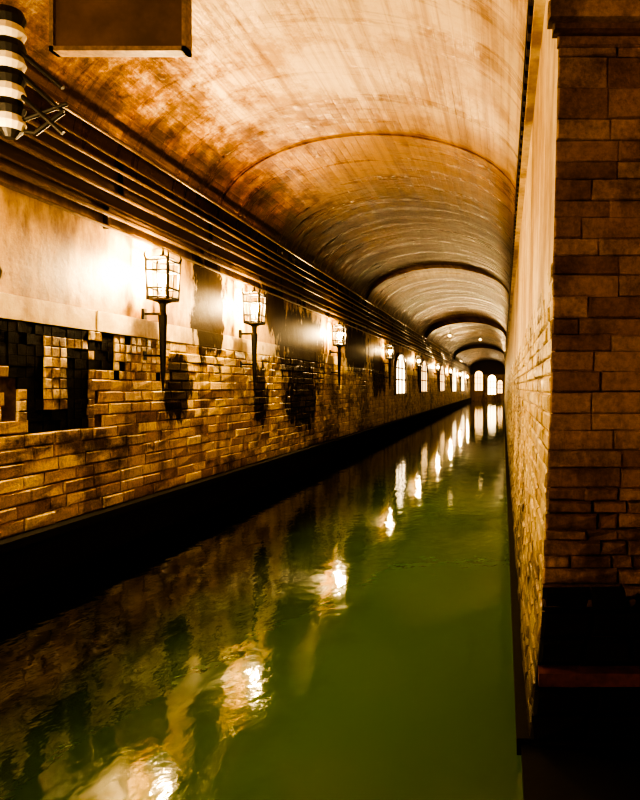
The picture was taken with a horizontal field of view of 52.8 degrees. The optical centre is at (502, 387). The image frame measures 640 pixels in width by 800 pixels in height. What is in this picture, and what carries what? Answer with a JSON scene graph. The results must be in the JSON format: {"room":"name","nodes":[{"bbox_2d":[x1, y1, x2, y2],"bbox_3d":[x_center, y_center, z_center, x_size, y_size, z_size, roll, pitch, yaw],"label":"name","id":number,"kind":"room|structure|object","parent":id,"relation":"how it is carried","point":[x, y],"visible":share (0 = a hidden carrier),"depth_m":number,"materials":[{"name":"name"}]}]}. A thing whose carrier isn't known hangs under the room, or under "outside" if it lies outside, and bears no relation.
{"room":"underground passage","nodes":[
{"label":"underground passage","id":0,"kind":"room"},
{"bbox_2d":[0,120,470,594],"bbox_3d":[-5.115,-0.950,43.500,0.570,7.900,97.000,0,0,0],"label":"wall","id":1,"kind":"structure","parent":0,"point":[152,460],"depth_m":8.63,"materials":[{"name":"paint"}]},
{"bbox_2d":[0,4,68,140],"bbox_3d":[-4.563,-2.924,5.600,0.865,1.191,0.250,0,0,0],"label":"striped pole","id":2,"kind":"object","parent":1,"relation":"attached to","point":[13,80],"visible":1,"depth_m":5.56,"materials":[{"name":"white metal"}]},
{"bbox_2d":[0,318,169,433],"bbox_3d":[-4.977,-0.106,6.678,0.037,1.169,4.556,0,0,0],"label":"mosaic tile panel","id":3,"kind":"object","parent":1,"relation":"attached to","point":[24,349],"visible":0.98,"depth_m":6.78,"materials":[{"name":"black tile"}]},
{"bbox_2d":[141,249,181,392],"bbox_3d":[-4.771,-0.940,8.330,0.458,2.020,0.352,0,0,0],"label":"wall lantern","id":4,"kind":"object","parent":1,"relation":"attached to","point":[163,302],"visible":1,"depth_m":8.29,"materials":[{"name":"black iron"},{"name":"glass"}]},
{"bbox_2d":[0,292,469,382],"bbox_3d":[-4.980,-0.823,42.983,0.039,0.255,95.965,0,0,0],"label":"trim","id":5,"kind":"structure","parent":1,"relation":"attached to","point":[13,307],"depth_m":8.08,"materials":[{"name":"white stone"}]},
{"bbox_2d":[0,83,470,373],"bbox_3d":[-4.916,-2.571,43.500,0.169,1.169,96.800,0,0,0],"label":"conduit pipes","id":6,"kind":"object","parent":1,"relation":"attached to","point":[105,211],"visible":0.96,"depth_m":8.69,"materials":[{"name":"metal"}]},
{"bbox_2d":[239,285,266,391],"bbox_3d":[-4.771,-0.940,11.390,0.458,2.020,0.352,0,0,0],"label":"wall lantern","id":7,"kind":"object","parent":1,"relation":"attached to","point":[254,324],"visible":1,"depth_m":11.36,"materials":[{"name":"black iron"},{"name":"glass"}]},
{"bbox_2d":[329,321,346,389],"bbox_3d":[-4.771,-0.940,17.300,0.458,2.020,0.352,0,0,0],"label":"wall lantern","id":8,"kind":"object","parent":1,"relation":"attached to","point":[334,340],"visible":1,"depth_m":17.27,"materials":[{"name":"black metal"}]},
{"bbox_2d":[383,342,394,388],"bbox_3d":[-4.771,-0.940,25.000,0.458,2.020,0.352,0,0,0],"label":"wall lantern","id":9,"kind":"object","parent":1,"relation":"attached to","point":[389,358],"visible":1,"depth_m":24.97,"materials":[{"name":"black metal"}]},
{"bbox_2d":[393,352,406,394],"bbox_3d":[-4.910,-0.691,28.800,0.120,2.041,3.136,0,0,0],"label":"window","id":10,"kind":"structure","parent":1,"relation":"in","point":[400,365],"depth_m":28.76,"materials":[{"name":"white glass"}]},
{"bbox_2d":[413,353,421,388],"bbox_3d":[-4.771,-0.940,33.500,0.458,2.020,0.352,0,0,0],"label":"wall lantern","id":11,"kind":"object","parent":1,"relation":"attached to","point":[416,356],"visible":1,"depth_m":33.46,"materials":[{"name":"black metal"}]},
{"bbox_2d":[419,359,428,392],"bbox_3d":[-4.910,-0.767,37.400,0.120,2.094,3.584,0,0,0],"label":"window","id":12,"kind":"structure","parent":1,"relation":"in","point":[424,371],"depth_m":37.36,"materials":[{"name":"white glass"}]},
{"bbox_2d":[434,362,440,384],"bbox_3d":[-4.771,-0.940,43.500,0.458,2.020,0.352,0,0,0],"label":"wall lantern","id":13,"kind":"object","parent":1,"relation":"attached to","point":[438,366],"visible":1,"depth_m":43.46,"materials":[{"name":"black metal"}]},
{"bbox_2d":[439,364,445,391],"bbox_3d":[-4.910,-0.820,48.500,0.120,2.200,4.480,0,0,0],"label":"window","id":14,"kind":"structure","parent":1,"relation":"in","point":[442,375],"depth_m":49.09,"materials":[{"name":"white glass"}]},
{"bbox_2d":[447,366,452,388],"bbox_3d":[-4.771,-0.940,54.000,0.458,2.020,0.352,0,0,0],"label":"wall lantern","id":15,"kind":"object","parent":1,"relation":"attached to","point":[450,366],"visible":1,"depth_m":53.96,"materials":[{"name":"black metal"}]},
{"bbox_2d":[451,367,456,391],"bbox_3d":[-4.910,-0.879,60.500,0.120,2.518,5.600,0,0,0],"label":"window","id":16,"kind":"structure","parent":1,"relation":"in","point":[454,373],"depth_m":60.92,"materials":[{"name":"white glass"}]},
{"bbox_2d":[460,370,464,390],"bbox_3d":[-4.910,-0.879,73.000,0.120,2.518,6.720,0,0,0],"label":"window","id":17,"kind":"structure","parent":1,"relation":"in","point":[462,383],"depth_m":73.34,"materials":[{"name":"white glass"}]},
{"bbox_2d":[0,401,523,799],"bbox_3d":[-1.135,2.000,43.500,7.470,0.001,97.000,0,0,0],"label":"canal water","id":18,"kind":"object","parent":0,"point":[339,627],"visible":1,"depth_m":4.64,"materials":[{"name":"green liquid"}]},
{"bbox_2d":[0,0,527,368],"bbox_3d":[-2.340,-3.651,47.635,5.320,1.601,88.730,0,0,0],"label":"ceiling","id":19,"kind":"structure","parent":0,"point":[375,142],"depth_m":9.32,"materials":[{"name":"beige paint"}]},
{"bbox_2d":[49,0,191,56],"bbox_3d":[-2.880,-3.370,4.525,1.020,1.700,0.090,0,0,0],"label":"sign board","id":20,"kind":"object","parent":19,"relation":"hanging from","point":[77,28],"visible":1,"depth_m":4.50,"materials":[{"name":"brown wood"}]},
{"bbox_2d":[470,360,504,400],"bbox_3d":[-2.340,-0.950,92.150,6.120,7.900,0.300,0,0,0],"label":"wall","id":21,"kind":"structure","parent":0,"point":[487,367],"depth_m":91.99,"materials":[{"name":"brick"}]},
{"bbox_2d":[474,370,482,390],"bbox_3d":[-3.700,-1.150,91.940,1.344,3.260,0.120,0,0,0],"label":"window","id":22,"kind":"structure","parent":21,"relation":"in","point":[478,376],"depth_m":91.99,"materials":[{"name":"white glass"}]},
{"bbox_2d":[488,374,495,394],"bbox_3d":[-1.700,-0.550,91.940,1.344,3.260,0.120,0,0,0],"label":"window","id":23,"kind":"structure","parent":21,"relation":"in","point":[491,377],"depth_m":91.99,"materials":[{"name":"white glass"}]},
{"bbox_2d":[498,379,502,393],"bbox_3d":[-0.450,-0.220,91.940,0.784,2.200,0.120,0,0,0],"label":"window","id":24,"kind":"structure","parent":21,"relation":"in","point":[500,382],"depth_m":91.99,"materials":[{"name":"white glass"}]},
{"bbox_2d":[503,0,557,754],"bbox_3d":[0.203,-0.150,47.741,0.255,6.300,88.942,0,0,0],"label":"wall","id":25,"kind":"structure","parent":0,"point":[527,392],"depth_m":4.77,"materials":[{"name":"brick"}]},
{"bbox_2d":[504,0,545,367],"bbox_3d":[0.280,-3.040,47.635,0.160,0.240,88.730,0,0,0],"label":"trim","id":26,"kind":"structure","parent":25,"relation":"attached to","point":[534,19],"depth_m":6.48,"materials":[{"name":"paint"}]},
{"bbox_2d":[521,0,639,799],"bbox_3d":[1.542,-0.950,2.485,2.884,7.900,2.570,0,0,0],"label":"brick pillar","id":27,"kind":"structure","parent":0,"point":[585,720],"depth_m":3.27,"materials":[{"name":"brick"}]}
]}

